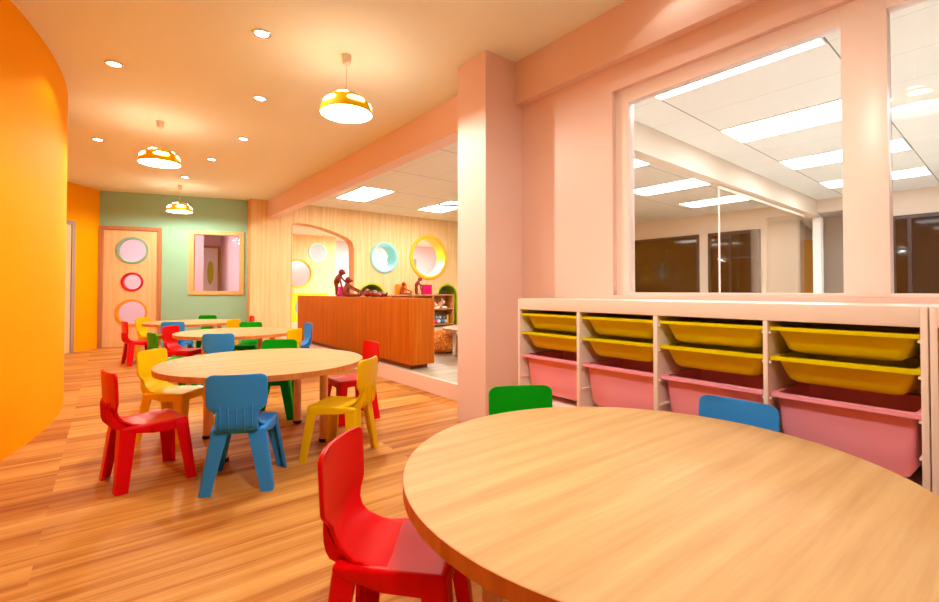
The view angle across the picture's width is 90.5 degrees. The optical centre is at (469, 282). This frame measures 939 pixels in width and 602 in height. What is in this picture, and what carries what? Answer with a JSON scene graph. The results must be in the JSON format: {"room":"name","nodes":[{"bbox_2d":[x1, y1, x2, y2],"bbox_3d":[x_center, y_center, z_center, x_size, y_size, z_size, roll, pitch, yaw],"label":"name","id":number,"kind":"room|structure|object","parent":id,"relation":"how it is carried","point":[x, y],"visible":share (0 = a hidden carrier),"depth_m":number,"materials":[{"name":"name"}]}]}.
{"room":"children's room","nodes":[
{"label":"children's room","id":0,"kind":"room"},
{"bbox_2d":[0,0,67,460],"bbox_3d":[-3.804,-0.319,2.939,1.728,2.737,7.962,1,-1,-30],"label":"wall","id":1,"kind":"structure","parent":0,"point":[33,89],"depth_m":3.05,"materials":[{"name":"orange paint"}]},
{"bbox_2d":[66,181,99,351],"bbox_3d":[-6.443,-0.247,7.029,0.120,2.737,2.100,0,-1,-3],"label":"wall","id":2,"kind":"structure","parent":0,"point":[83,202],"depth_m":7.78,"materials":[{"name":"orange paint"}]},
{"bbox_2d":[64,220,75,353],"bbox_3d":[-6.372,0.063,7.090,0.030,2.120,0.865,0,-1,-3],"label":"door","id":3,"kind":"structure","parent":2,"relation":"in","point":[70,225],"depth_m":7.44,"materials":[{"name":"brown wood"}]},
{"bbox_2d":[119,235,220,323],"bbox_3d":[-8.066,-0.185,10.518,4.600,2.737,0.100,1,-1,-38],"label":"wall","id":4,"kind":"structure","parent":0,"point":[133,250],"depth_m":10.72,"materials":[{"name":"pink paint"}]},
{"bbox_2d":[195,235,203,290],"bbox_3d":[-6.643,-0.177,10.929,0.550,2.737,1.000,1,-1,-38],"label":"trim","id":5,"kind":"structure","parent":4,"relation":"attached to","point":[199,239],"depth_m":10.65,"materials":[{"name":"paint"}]},
{"bbox_2d":[203,245,220,290],"bbox_3d":[-6.487,0.145,11.641,0.440,2.120,0.060,1,-1,-38],"label":"door","id":6,"kind":"structure","parent":4,"relation":"in","point":[212,254],"depth_m":11.66,"materials":[{"name":"brown wood"}]},
{"bbox_2d":[100,191,247,345],"bbox_3d":[-5.317,-0.218,8.584,2.450,2.737,0.120,0,-1,-21],"label":"wall","id":7,"kind":"structure","parent":0,"point":[116,208],"depth_m":8.54,"materials":[{"name":"teal paint"}]},
{"bbox_2d":[97,225,161,347],"bbox_3d":[-6.015,0.079,8.278,0.930,2.130,0.130,0,-1,-21],"label":"door","id":8,"kind":"structure","parent":7,"relation":"in","point":[113,269],"depth_m":8.22,"materials":[{"name":"brown wood"}]},
{"bbox_2d":[188,230,243,294],"bbox_3d":[-4.764,-0.364,8.790,0.917,1.188,0.145,0,-1,-21],"label":"window","id":9,"kind":"structure","parent":7,"relation":"in","point":[191,270],"depth_m":8.69,"materials":[{"name":"brown wood"}]},
{"bbox_2d":[220,236,238,290],"bbox_3d":[-5.327,-0.181,10.623,0.110,2.737,3.300,1,-1,-38],"label":"wall","id":10,"kind":"structure","parent":0,"point":[229,266],"depth_m":10.93,"materials":[{"name":"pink paint"}]},
{"bbox_2d":[0,343,508,601],"bbox_3d":[-3.107,1.095,2.632,6.760,0.100,13.200,1,-1,-38],"label":"floor","id":11,"kind":"structure","parent":0,"point":[65,536],"depth_m":2.15,"materials":[{"name":"brown wood"}]},
{"bbox_2d":[121,321,146,366],"bbox_3d":[-4.506,0.817,6.345,0.392,0.588,0.375,-1,-1,40],"label":"child chair","id":12,"kind":"object","parent":11,"relation":"on","point":[129,345],"visible":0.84,"depth_m":6.19,"materials":[{"name":"red plastic"}]},
{"bbox_2d":[99,369,196,495],"bbox_3d":[-1.738,0.750,2.500,0.392,0.588,0.375,-1,-1,40],"label":"child chair","id":13,"kind":"object","parent":11,"relation":"on","point":[119,446],"visible":1,"depth_m":2.41,"materials":[{"name":"red plastic"}]},
{"bbox_2d":[134,317,161,357],"bbox_3d":[-4.816,0.830,7.074,0.375,0.588,0.392,0,-1,3],"label":"child chair","id":14,"kind":"object","parent":11,"relation":"on","point":[142,331],"visible":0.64,"depth_m":7.01,"materials":[{"name":"yellow plastic"}]},
{"bbox_2d":[147,332,196,385],"bbox_3d":[-3.003,0.788,4.677,0.392,0.588,0.375,-1,-1,40],"label":"child chair","id":15,"kind":"object","parent":11,"relation":"on","point":[152,341],"visible":0.32,"depth_m":4.53,"materials":[{"name":"green plastic"}]},
{"bbox_2d":[135,348,214,444],"bbox_3d":[-2.047,0.763,3.230,0.375,0.588,0.392,0,-1,3],"label":"child chair","id":16,"kind":"object","parent":11,"relation":"on","point":[176,398],"visible":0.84,"depth_m":3.16,"materials":[{"name":"yellow plastic"}]},
{"bbox_2d":[161,322,194,356],"bbox_3d":[-3.957,0.816,6.295,0.392,0.588,0.375,0,-1,-15],"label":"child chair","id":17,"kind":"object","parent":11,"relation":"on","point":[182,343],"visible":0.35,"depth_m":6.16,"materials":[{"name":"blue plastic"}]},
{"bbox_2d":[162,325,201,356],"bbox_3d":[-3.313,0.801,5.406,0.375,0.588,0.392,0,-1,3],"label":"child chair","id":18,"kind":"object","parent":11,"relation":"on","point":[171,344],"visible":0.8,"depth_m":5.36,"materials":[{"name":"red plastic"}]},
{"bbox_2d":[141,319,230,356],"bbox_3d":[-4.143,0.856,6.976,1.272,0.533,1.272,1,-1,-38],"label":"round table","id":19,"kind":"object","parent":11,"relation":"on","point":[192,322],"visible":0.38,"depth_m":6.79,"materials":[{"name":"laminate"}]},
{"bbox_2d":[187,315,216,347],"bbox_3d":[-4.341,0.840,7.597,0.392,0.588,0.375,0,-1,-9],"label":"child chair","id":20,"kind":"object","parent":11,"relation":"on","point":[198,343],"visible":0.22,"depth_m":7.75,"materials":[{"name":"green plastic"}]},
{"bbox_2d":[201,333,234,395],"bbox_3d":[-2.454,0.787,4.626,0.392,0.588,0.375,0,-1,-15],"label":"child chair","id":21,"kind":"object","parent":11,"relation":"on","point":[222,342],"visible":0.47,"depth_m":4.45,"materials":[{"name":"blue plastic"}]},
{"bbox_2d":[172,327,292,354],"bbox_3d":[-2.640,0.827,5.308,1.272,0.533,1.272,1,-1,-38],"label":"round table","id":22,"kind":"object","parent":11,"relation":"on","point":[241,333],"visible":0.48,"depth_m":5.18,"materials":[{"name":"laminate"}]},
{"bbox_2d":[226,319,240,350],"bbox_3d":[-3.549,0.824,6.716,0.375,0.588,0.392,0,-1,11],"label":"child chair","id":23,"kind":"object","parent":11,"relation":"on","point":[233,323],"visible":0.18,"depth_m":6.67,"materials":[{"name":"yellow plastic"}]},
{"bbox_2d":[198,373,286,497],"bbox_3d":[-1.188,0.749,2.450,0.392,0.588,0.375,0,-1,-15],"label":"child chair","id":24,"kind":"object","parent":11,"relation":"on","point":[235,401],"visible":1,"depth_m":2.29,"materials":[{"name":"blue plastic"}]},
{"bbox_2d":[233,322,261,350],"bbox_3d":[-2.838,0.811,5.929,0.392,0.588,0.375,0,-1,-9],"label":"child chair","id":25,"kind":"object","parent":11,"relation":"on","point":[249,344],"visible":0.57,"depth_m":6.02,"materials":[{"name":"green plastic"}]},
{"bbox_2d":[151,348,361,461],"bbox_3d":[-1.374,0.789,3.131,1.272,0.533,1.272,1,-1,-38],"label":"round table","id":26,"kind":"object","parent":11,"relation":"on","point":[296,364],"visible":0.73,"depth_m":3.02,"materials":[{"name":"laminate"}]},
{"bbox_2d":[260,339,296,419],"bbox_3d":[-1.572,0.772,3.752,0.392,0.588,0.375,0,-1,-9],"label":"child chair","id":27,"kind":"object","parent":11,"relation":"on","point":[287,387],"visible":0.29,"depth_m":3.63,"materials":[{"name":"green plastic"}]},
{"bbox_2d":[286,328,302,380],"bbox_3d":[-2.046,0.795,5.047,0.375,0.588,0.392,0,-1,11],"label":"child chair","id":28,"kind":"object","parent":11,"relation":"on","point":[296,334],"visible":0.23,"depth_m":5.02,"materials":[{"name":"yellow plastic"}]},
{"bbox_2d":[300,322,312,347],"bbox_3d":[-2.196,0.810,5.863,0.375,0.588,0.392,1,-1,-38],"label":"child chair","id":29,"kind":"object","parent":11,"relation":"on","point":[306,342],"visible":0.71,"depth_m":5.94,"materials":[{"name":"blue plastic"}]},
{"bbox_2d":[299,356,377,462],"bbox_3d":[-0.780,0.757,2.871,0.375,0.588,0.392,0,-1,11],"label":"child chair","id":30,"kind":"object","parent":11,"relation":"on","point":[331,407],"visible":0.98,"depth_m":2.77,"materials":[{"name":"yellow plastic"}]},
{"bbox_2d":[328,340,379,426],"bbox_3d":[-0.931,0.772,3.686,0.375,0.588,0.392,1,-1,-38],"label":"child chair","id":31,"kind":"object","parent":11,"relation":"on","point":[342,383],"visible":0.38,"depth_m":3.64,"materials":[{"name":"red plastic"}]},
{"bbox_2d":[317,427,472,601],"bbox_3d":[-0.193,0.729,1.272,0.375,0.588,0.392,0,-1,8],"label":"child chair","id":32,"kind":"object","parent":11,"relation":"on","point":[372,552],"visible":0.97,"depth_m":1.22,"materials":[{"name":"red plastic"}]},
{"bbox_2d":[489,385,551,414],"bbox_3d":[0.246,0.740,1.848,0.392,0.588,0.375,0,-1,-9],"label":"child chair","id":33,"kind":"object","parent":11,"relation":"on","point":[502,399],"visible":0.16,"depth_m":2.02,"materials":[{"name":"green plastic"}]},
{"bbox_2d":[403,407,938,601],"bbox_3d":[0.464,0.756,1.242,1.272,0.533,1.272,1,-1,-38],"label":"round table","id":34,"kind":"object","parent":11,"relation":"on","point":[553,504],"visible":1,"depth_m":0.98,"materials":[{"name":"laminate"}]},
{"bbox_2d":[518,298,938,491],"bbox_3d":[1.054,0.568,2.337,0.448,0.951,1.861,1,-1,-38],"label":"storage unit","id":35,"kind":"object","parent":11,"relation":"on","point":[772,313],"visible":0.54,"depth_m":1.98,"materials":[{"name":"paint"}]},
{"bbox_2d":[522,350,576,400],"bbox_3d":[0.623,0.569,2.874,0.412,0.236,0.444,1,-1,-38],"label":"storage bin","id":36,"kind":"object","parent":35,"relation":"in","point":[555,369],"visible":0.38,"depth_m":2.77,"materials":[{"name":"pink plastic"}]},
{"bbox_2d":[522,330,576,351],"bbox_3d":[0.624,0.359,2.878,0.412,0.102,0.444,1,-1,-38],"label":"storage bin","id":37,"kind":"object","parent":35,"relation":"in","point":[547,339],"visible":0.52,"depth_m":2.79,"materials":[{"name":"yellow plastic"}]},
{"bbox_2d":[522,311,576,331],"bbox_3d":[0.624,0.244,2.880,0.412,0.102,0.444,1,-1,-38],"label":"storage bin","id":38,"kind":"object","parent":35,"relation":"in","point":[566,321],"visible":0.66,"depth_m":2.79,"materials":[{"name":"yellow plastic"}]},
{"bbox_2d":[582,335,652,361],"bbox_3d":[0.908,0.353,2.514,0.412,0.102,0.434,1,-1,-38],"label":"storage bin","id":39,"kind":"object","parent":35,"relation":"in","point":[637,349],"visible":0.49,"depth_m":2.42,"materials":[{"name":"yellow plastic"}]},
{"bbox_2d":[582,314,652,338],"bbox_3d":[0.908,0.237,2.516,0.412,0.102,0.434,1,-1,-38],"label":"storage bin","id":40,"kind":"object","parent":35,"relation":"in","point":[622,325],"visible":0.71,"depth_m":2.42,"materials":[{"name":"yellow plastic"}]},
{"bbox_2d":[582,358,653,409],"bbox_3d":[0.907,0.562,2.510,0.412,0.236,0.434,1,-1,-38],"label":"storage bin","id":41,"kind":"object","parent":35,"relation":"in","point":[615,382],"visible":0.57,"depth_m":2.43,"materials":[{"name":"pink plastic"}]},
{"bbox_2d":[659,318,762,347],"bbox_3d":[1.193,0.231,2.150,0.412,0.102,0.445,1,-1,-38],"label":"storage bin","id":42,"kind":"object","parent":35,"relation":"in","point":[742,333],"visible":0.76,"depth_m":2.06,"materials":[{"name":"yellow plastic"}]},
{"bbox_2d":[660,342,762,375],"bbox_3d":[1.192,0.347,2.148,0.412,0.102,0.445,1,-1,-38],"label":"storage bin","id":43,"kind":"object","parent":35,"relation":"in","point":[728,359],"visible":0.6,"depth_m":2.06,"materials":[{"name":"yellow plastic"}]},
{"bbox_2d":[660,368,763,415],"bbox_3d":[1.192,0.556,2.145,0.412,0.236,0.445,1,-1,-38],"label":"storage bin","id":44,"kind":"object","parent":35,"relation":"in","point":[685,387],"visible":0.37,"depth_m":2.14,"materials":[{"name":"pink plastic"}]},
{"bbox_2d":[770,322,919,360],"bbox_3d":[1.474,0.225,1.789,0.412,0.102,0.432,1,-1,-38],"label":"storage bin","id":45,"kind":"object","parent":35,"relation":"in","point":[890,343],"visible":0.86,"depth_m":1.69,"materials":[{"name":"yellow plastic"}]},
{"bbox_2d":[770,351,920,394],"bbox_3d":[1.474,0.341,1.787,0.412,0.102,0.432,1,-1,-38],"label":"storage bin","id":46,"kind":"object","parent":35,"relation":"in","point":[871,375],"visible":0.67,"depth_m":1.70,"materials":[{"name":"yellow plastic"}]},
{"bbox_2d":[770,382,921,476],"bbox_3d":[1.474,0.549,1.783,0.412,0.236,0.432,1,-1,-38],"label":"storage bin","id":47,"kind":"object","parent":35,"relation":"in","point":[883,430],"visible":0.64,"depth_m":1.68,"materials":[{"name":"pink plastic"}]},
{"bbox_2d":[699,395,779,431],"bbox_3d":[0.885,0.737,1.653,0.375,0.588,0.392,1,-1,-39],"label":"child chair","id":48,"kind":"object","parent":11,"relation":"on","point":[765,416],"visible":0.23,"depth_m":1.76,"materials":[{"name":"blue plastic"}]},
{"bbox_2d":[929,306,938,495],"bbox_3d":[1.932,0.548,1.210,0.448,0.951,0.988,1,-1,-38],"label":"storage unit","id":49,"kind":"object","parent":11,"relation":"on","point":[934,310],"visible":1,"depth_m":1.46,"materials":[{"name":"paint"}]},
{"bbox_2d":[292,234,335,295],"bbox_3d":[-5.016,-0.124,12.640,2.820,2.400,0.100,1,-1,-38],"label":"wall","id":50,"kind":"structure","parent":0,"point":[324,271],"depth_m":13.16,"materials":[{"name":"brown wood"}]},
{"bbox_2d":[292,259,312,287],"bbox_3d":[-4.742,-0.242,12.843,0.790,0.790,0.120,1,-1,-38],"label":"window","id":51,"kind":"structure","parent":50,"relation":"in","point":[303,261],"depth_m":12.96,"materials":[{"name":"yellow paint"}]},
{"bbox_2d":[308,243,325,260],"bbox_3d":[-4.324,-0.846,13.180,0.510,0.510,0.120,1,-1,-38],"label":"window","id":52,"kind":"structure","parent":50,"relation":"in","point":[318,244],"depth_m":13.19,"materials":[{"name":"white paint"}]},
{"bbox_2d":[250,199,457,341],"bbox_3d":[0.078,-0.148,12.211,10.870,2.737,0.260,1,-1,-38],"label":"wall","id":53,"kind":"structure","parent":0,"point":[270,265],"depth_m":9.90,"materials":[{"name":"brown wood"}]},
{"bbox_2d":[247,199,250,321],"bbox_3d":[-4.197,-0.212,8.848,0.013,2.737,0.210,1,-1,-38],"label":"trim","id":54,"kind":"structure","parent":53,"relation":"attached to","point":[249,200],"depth_m":8.82,"materials":[{"name":"brown wood"}]},
{"bbox_2d":[291,223,353,293],"bbox_3d":[-3.095,-0.079,9.737,1.330,2.209,0.268,1,-1,-38],"label":"trim","id":55,"kind":"structure","parent":53,"relation":"attached to","point":[348,241],"depth_m":10.03,"materials":[{"name":"brown wood"}]},
{"bbox_2d":[268,95,457,217],"bbox_3d":[-1.806,-1.460,6.441,0.166,0.325,6.560,1,-1,-38],"label":"beam","id":56,"kind":"structure","parent":53,"relation":"attached to","point":[435,129],"depth_m":5.33,"materials":[{"name":"pink paint"}]},
{"bbox_2d":[275,337,457,400],"bbox_3d":[-1.792,1.040,6.409,0.045,0.148,6.560,1,-1,-38],"label":"trim","id":57,"kind":"structure","parent":53,"relation":"attached to","point":[441,387],"depth_m":4.74,"materials":[{"name":"pink paint"}]},
{"bbox_2d":[357,283,384,293],"bbox_3d":[-2.288,0.528,10.444,0.720,1.022,0.440,1,-1,-38],"label":"trim","id":58,"kind":"structure","parent":53,"relation":"attached to","point":[374,286],"depth_m":10.44,"materials":[{"name":"paint"}]},
{"bbox_2d":[370,242,397,272],"bbox_3d":[-2.027,-0.555,10.621,0.690,0.690,0.410,1,-1,-38],"label":"window","id":59,"kind":"structure","parent":53,"relation":"in","point":[392,254],"depth_m":10.63,"materials":[{"name":"teal paint"}]},
{"bbox_2d":[410,236,446,278],"bbox_3d":[-1.072,-0.597,11.329,1.054,1.054,0.350,1,-1,-38],"label":"window","id":60,"kind":"structure","parent":53,"relation":"in","point":[440,250],"depth_m":11.42,"materials":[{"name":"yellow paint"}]},
{"bbox_2d":[437,284,456,324],"bbox_3d":[-0.679,0.552,11.697,0.610,1.022,0.440,1,-1,-38],"label":"trim","id":61,"kind":"structure","parent":53,"relation":"attached to","point":[449,289],"depth_m":11.72,"materials":[{"name":"paint"}]},
{"bbox_2d":[292,225,432,246],"bbox_3d":[-2.593,-1.351,13.035,7.300,0.072,4.290,1,-1,-38],"label":"ceiling","id":62,"kind":"structure","parent":0,"point":[296,229],"depth_m":12.61,"materials":[{"name":"white paint"}]},
{"bbox_2d":[292,241,436,286],"bbox_3d":[-3.882,-0.123,14.665,7.300,2.472,0.100,1,-1,-38],"label":"wall","id":63,"kind":"structure","parent":0,"point":[426,257],"depth_m":14.62,"materials":[{"name":"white paint"}]},
{"bbox_2d":[283,322,457,382],"bbox_3d":[1.233,1.136,11.542,11.040,0.148,11.280,1,-1,-38],"label":"floor","id":64,"kind":"structure","parent":0,"point":[445,365],"depth_m":5.23,"materials":[{"name":"grey wood"}]},
{"bbox_2d":[291,293,327,321],"bbox_3d":[-4.662,0.688,12.763,1.550,0.782,0.080,1,-1,-38],"label":"board","id":65,"kind":"object","parent":64,"relation":"on","point":[294,296],"visible":0.27,"depth_m":12.68,"materials":[{"name":"paint"}]},
{"bbox_2d":[298,296,434,368],"bbox_3d":[-1.657,0.585,6.529,0.285,0.767,3.770,1,-1,-38],"label":"reception desk","id":66,"kind":"object","parent":64,"relation":"on","point":[403,328],"depth_m":5.58,"materials":[{"name":"brown wood"}]},
{"bbox_2d":[333,269,345,295],"bbox_3d":[-1.876,0.006,6.777,0.211,0.398,0.128,0,-1,3],"label":"monkey","id":67,"kind":"object","parent":66,"relation":"on","point":[337,280],"visible":0.99,"depth_m":6.74},
{"bbox_2d":[342,277,362,296],"bbox_3d":[-1.654,0.059,6.555,0.287,0.283,0.137,0,-1,3],"label":"monkey","id":68,"kind":"object","parent":66,"relation":"on","point":[347,286],"visible":1,"depth_m":6.52},
{"bbox_2d":[360,289,387,296],"bbox_3d":[-1.212,0.136,5.986,0.407,0.110,0.164,-1,-1,29],"label":"monkey","id":69,"kind":"object","parent":66,"relation":"on","point":[367,293],"visible":0.98,"depth_m":5.96},
{"bbox_2d":[360,294,453,325],"bbox_3d":[-1.385,0.661,10.649,2.320,0.764,0.318,1,-1,-38],"label":"storage shelf","id":70,"kind":"object","parent":64,"relation":"on","point":[448,298],"visible":0.29,"depth_m":11.26,"materials":[{"name":"brown wood"}]},
{"bbox_2d":[396,284,406,294],"bbox_3d":[-1.558,0.161,10.645,0.240,0.235,0.100,1,-1,-38],"label":"toy box","id":71,"kind":"object","parent":70,"relation":"on","point":[398,286],"visible":0.62,"depth_m":10.57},
{"bbox_2d":[400,282,411,294],"bbox_3d":[-1.433,0.134,10.504,0.287,0.283,0.137,0,-1,-13],"label":"monkey","id":72,"kind":"object","parent":70,"relation":"on","point":[403,283],"visible":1,"depth_m":10.45},
{"bbox_2d":[421,284,431,293],"bbox_3d":[-1.018,0.169,11.066,0.236,0.235,0.100,1,-1,-38],"label":"toy box","id":73,"kind":"object","parent":70,"relation":"on","point":[426,289],"visible":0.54,"depth_m":11.02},
{"bbox_2d":[434,329,457,352],"bbox_3d":[-0.347,0.811,6.514,0.484,0.318,0.453,1,-1,-38],"label":"beanbag","id":74,"kind":"object","parent":64,"relation":"on","point":[443,340],"visible":0.59,"depth_m":6.32,"materials":[{"name":"orange fabric"}]},
{"bbox_2d":[443,325,457,354],"bbox_3d":[0.198,0.777,6.126,1.100,0.372,1.100,1,-1,-38],"label":"table","id":75,"kind":"object","parent":64,"relation":"on","point":[453,328],"visible":0.23,"depth_m":6.15,"materials":[{"name":"white wood"}]},
{"bbox_2d":[718,186,803,292],"bbox_3d":[4.732,-0.137,7.361,3.693,2.252,0.024,1,-1,-40],"label":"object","id":76,"kind":"structure","parent":64,"relation":"on","point":[719,187],"depth_m":6.42,"materials":[{"name":"white metal"}]},
{"bbox_2d":[11,0,938,223],"bbox_3d":[1.250,-1.677,6.075,17.800,0.100,13.200,1,-1,-38],"label":"ceiling","id":77,"kind":"structure","parent":0,"point":[196,67],"depth_m":4.08,"materials":[{"name":"paint"}]},
{"bbox_2d":[104,60,123,67],"bbox_3d":[-2.719,-1.669,3.562,0.120,0.012,0.120,1,-1,-38],"label":"recessed light","id":78,"kind":"object","parent":77,"relation":"in","point":[112,63],"visible":1,"depth_m":3.55,"materials":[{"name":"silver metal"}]},
{"bbox_2d":[137,120,180,168],"bbox_3d":[-3.177,-1.435,4.777,0.374,0.437,0.374,1,-1,-38],"label":"pendant lamp","id":79,"kind":"object","parent":77,"relation":"hanging from","point":[153,156],"visible":1,"depth_m":4.74,"materials":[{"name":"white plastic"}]},
{"bbox_2d":[147,159,173,162],"bbox_3d":[-3.178,-1.274,4.774,0.330,0.005,0.330,1,-1,-38],"label":"diffuser","id":80,"kind":"object","parent":79,"relation":"attached to","point":[148,160],"depth_m":4.87,"materials":[{"name":"white"}]},
{"bbox_2d":[166,185,192,213],"bbox_3d":[-4.790,-1.384,7.696,0.374,0.437,0.374,1,-1,-38],"label":"pendant lamp","id":81,"kind":"object","parent":77,"relation":"hanging from","point":[176,207],"visible":1,"depth_m":7.62,"materials":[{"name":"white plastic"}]},
{"bbox_2d":[252,28,270,38],"bbox_3d":[-1.401,-1.676,3.139,0.120,0.012,0.120,1,-1,-38],"label":"recessed light","id":82,"kind":"object","parent":77,"relation":"in","point":[261,33],"visible":1,"depth_m":3.13,"materials":[{"name":"silver metal"}]},
{"bbox_2d":[320,53,371,122],"bbox_3d":[-0.907,-1.458,3.434,0.374,0.437,0.374,1,-1,-38],"label":"pendant lamp","id":83,"kind":"object","parent":77,"relation":"hanging from","point":[344,106],"visible":1,"depth_m":3.42,"materials":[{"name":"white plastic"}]},
{"bbox_2d":[325,104,367,114],"bbox_3d":[-0.907,-1.296,3.431,0.330,0.005,0.330,1,-1,-38],"label":"diffuser","id":84,"kind":"object","parent":83,"relation":"attached to","point":[337,109],"depth_m":3.50,"materials":[{"name":"white"}]},
{"bbox_2d":[336,186,394,201],"bbox_3d":[-1.897,-1.581,8.392,0.595,0.012,1.215,1,-1,-38],"label":"recessed light","id":85,"kind":"object","parent":77,"relation":"in","point":[363,194],"visible":1,"depth_m":8.36,"materials":[{"name":"white plastic"}]},
{"bbox_2d":[418,201,457,212],"bbox_3d":[-0.501,-1.558,9.634,0.605,0.012,1.231,1,-1,-38],"label":"recessed light","id":86,"kind":"object","parent":77,"relation":"in","point":[434,208],"visible":0.76,"depth_m":9.78,"materials":[{"name":"white plastic"}]},
{"bbox_2d":[634,158,650,167],"bbox_3d":[1.876,-1.611,6.593,0.625,0.012,1.191,1,-1,-38],"label":"recessed light","id":87,"kind":"object","parent":77,"relation":"in","point":[637,162],"visible":0.21,"depth_m":6.31,"materials":[{"name":"white plastic"}]},
{"bbox_2d":[634,178,710,195],"bbox_3d":[3.316,-1.588,7.795,0.625,0.012,1.191,1,-1,-38],"label":"recessed light","id":88,"kind":"object","parent":77,"relation":"in","point":[691,182],"visible":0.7,"depth_m":7.70,"materials":[{"name":"white plastic"}]},
{"bbox_2d":[679,195,748,207],"bbox_3d":[4.755,-1.565,8.998,0.625,0.012,1.191,1,-1,-38],"label":"recessed light","id":89,"kind":"object","parent":77,"relation":"in","point":[734,198],"visible":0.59,"depth_m":8.99,"materials":[{"name":"white plastic"}]},
{"bbox_2d":[655,38,826,100],"bbox_3d":[1.872,-1.666,3.532,0.625,0.012,1.256,1,-1,-38],"label":"recessed light","id":90,"kind":"object","parent":77,"relation":"in","point":[821,41],"visible":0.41,"depth_m":3.60,"materials":[{"name":"white plastic"}]},
{"bbox_2d":[719,98,841,142],"bbox_3d":[3.319,-1.643,4.741,0.625,0.012,1.256,1,-1,-38],"label":"recessed light","id":91,"kind":"object","parent":77,"relation":"in","point":[827,112],"visible":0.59,"depth_m":4.77,"materials":[{"name":"white plastic"}]},
{"bbox_2d":[779,149,841,169],"bbox_3d":[4.572,-1.616,6.144,0.671,0.012,0.697,1,-1,-38],"label":"recessed light","id":92,"kind":"object","parent":77,"relation":"in","point":[835,156],"depth_m":6.16,"materials":[{"name":"white plastic"}]},
{"bbox_2d":[819,179,841,188],"bbox_3d":[5.885,-1.591,7.498,0.677,0.012,0.312,1,-1,-38],"label":"recessed light","id":93,"kind":"object","parent":77,"relation":"in","point":[833,183],"depth_m":7.48,"materials":[{"name":"white plastic"}]},
{"bbox_2d":[892,137,911,152],"bbox_3d":[5.066,-1.627,5.512,0.671,0.012,0.199,1,-1,-38],"label":"recessed light","id":94,"kind":"object","parent":77,"relation":"in","point":[898,145],"depth_m":5.52,"materials":[{"name":"white plastic"}]},
{"bbox_2d":[892,166,931,179],"bbox_3d":[6.424,-1.603,6.805,0.684,0.012,0.453,1,-1,-38],"label":"recessed light","id":95,"kind":"object","parent":77,"relation":"in","point":[911,172],"depth_m":6.78,"materials":[{"name":"white plastic"}]},
{"bbox_2d":[522,0,938,303],"bbox_3d":[2.002,-0.177,1.599,0.120,2.416,5.056,1,-1,-38],"label":"wall","id":96,"kind":"structure","parent":0,"point":[569,133],"depth_m":3.06,"materials":[{"name":"pink paint"}]},
{"bbox_2d":[458,50,521,422],"bbox_3d":[0.179,-0.303,3.597,0.423,2.737,0.335,1,-1,-38],"label":"column","id":97,"kind":"structure","parent":96,"relation":"attached to","point":[489,116],"depth_m":3.45,"materials":[{"name":"pink paint"}]},
{"bbox_2d":[516,0,761,106],"bbox_3d":[1.970,-1.546,1.597,0.166,0.322,5.055,1,-1,-38],"label":"beam","id":98,"kind":"structure","parent":96,"relation":"attached to","point":[632,28],"depth_m":2.87,"materials":[{"name":"pink paint"}]},
{"bbox_2d":[616,0,888,296],"bbox_3d":[1.352,-0.571,2.453,0.065,1.282,1.298,1,-1,-38],"label":"window","id":99,"kind":"structure","parent":96,"relation":"in","point":[860,24],"depth_m":2.02,"materials":[{"name":"paint"}]},
{"bbox_2d":[885,0,938,297],"bbox_3d":[2.380,-0.594,1.135,0.065,1.282,2.048,1,-1,-38],"label":"window","id":100,"kind":"structure","parent":96,"relation":"in","point":[891,6],"depth_m":1.93,"materials":[{"name":"paint"}]},
{"bbox_2d":[635,186,938,292],"bbox_3d":[6.461,-0.268,9.383,0.120,2.589,12.050,1,-1,-38],"label":"wall","id":101,"kind":"structure","parent":0,"point":[780,229],"depth_m":9.61,"materials":[{"name":"beige paint"}]},
{"bbox_2d":[635,235,699,292],"bbox_3d":[4.128,-0.351,12.231,0.058,1.450,3.793,1,-1,-38],"label":"window","id":102,"kind":"structure","parent":101,"relation":"in","point":[669,264],"depth_m":11.32,"materials":[{"name":"brown glass"}]},
{"bbox_2d":[634,121,817,216],"bbox_3d":[3.515,-1.468,6.373,8.155,0.302,0.150,1,-1,-40],"label":"beam","id":103,"kind":"structure","parent":101,"relation":"attached to","point":[652,146],"depth_m":5.92,"materials":[{"name":"beige paint"}]},
{"bbox_2d":[708,229,760,292],"bbox_3d":[5.753,-0.387,10.146,0.058,1.450,1.061,1,-1,-38],"label":"window","id":104,"kind":"structure","parent":101,"relation":"in","point":[740,251],"depth_m":10.10,"materials":[{"name":"glass"}]},
{"bbox_2d":[796,213,823,230],"bbox_3d":[7.243,-1.386,9.880,0.220,0.260,3.239,-1,-1,41],"label":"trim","id":105,"kind":"structure","parent":101,"relation":"attached to","point":[807,221],"depth_m":9.67,"materials":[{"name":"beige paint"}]},
{"bbox_2d":[812,217,823,292],"bbox_3d":[6.855,-0.123,9.143,0.150,2.292,0.130,1,-1,-38],"label":"column","id":106,"kind":"structure","parent":101,"relation":"attached to","point":[818,264],"depth_m":9.10,"materials":[{"name":"white paint"}]},
{"bbox_2d":[817,197,842,213],"bbox_3d":[6.964,-1.456,8.663,0.240,0.237,0.762,1,-1,-38],"label":"beam","id":107,"kind":"structure","parent":101,"relation":"attached to","point":[831,205],"depth_m":8.74,"materials":[{"name":"beige paint"}]},
{"bbox_2d":[893,212,938,293],"bbox_3d":[8.381,-0.446,6.775,0.058,1.450,3.370,1,-1,-38],"label":"window","id":108,"kind":"structure","parent":101,"relation":"in","point":[915,236],"depth_m":7.85,"materials":[{"name":"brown glass"}]},
{"bbox_2d":[800,216,843,292],"bbox_3d":[8.765,-0.243,10.640,0.100,2.589,4.000,1,-1,-38],"label":"wall","id":109,"kind":"structure","parent":0,"point":[833,261],"depth_m":10.90,"materials":[{"name":"beige paint"}]},
{"bbox_2d":[800,240,812,292],"bbox_3d":[7.208,0.065,10.151,0.050,1.952,0.550,1,-1,-38],"label":"door","id":110,"kind":"structure","parent":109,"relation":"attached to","point":[806,246],"depth_m":10.04,"materials":[{"name":"wood"}]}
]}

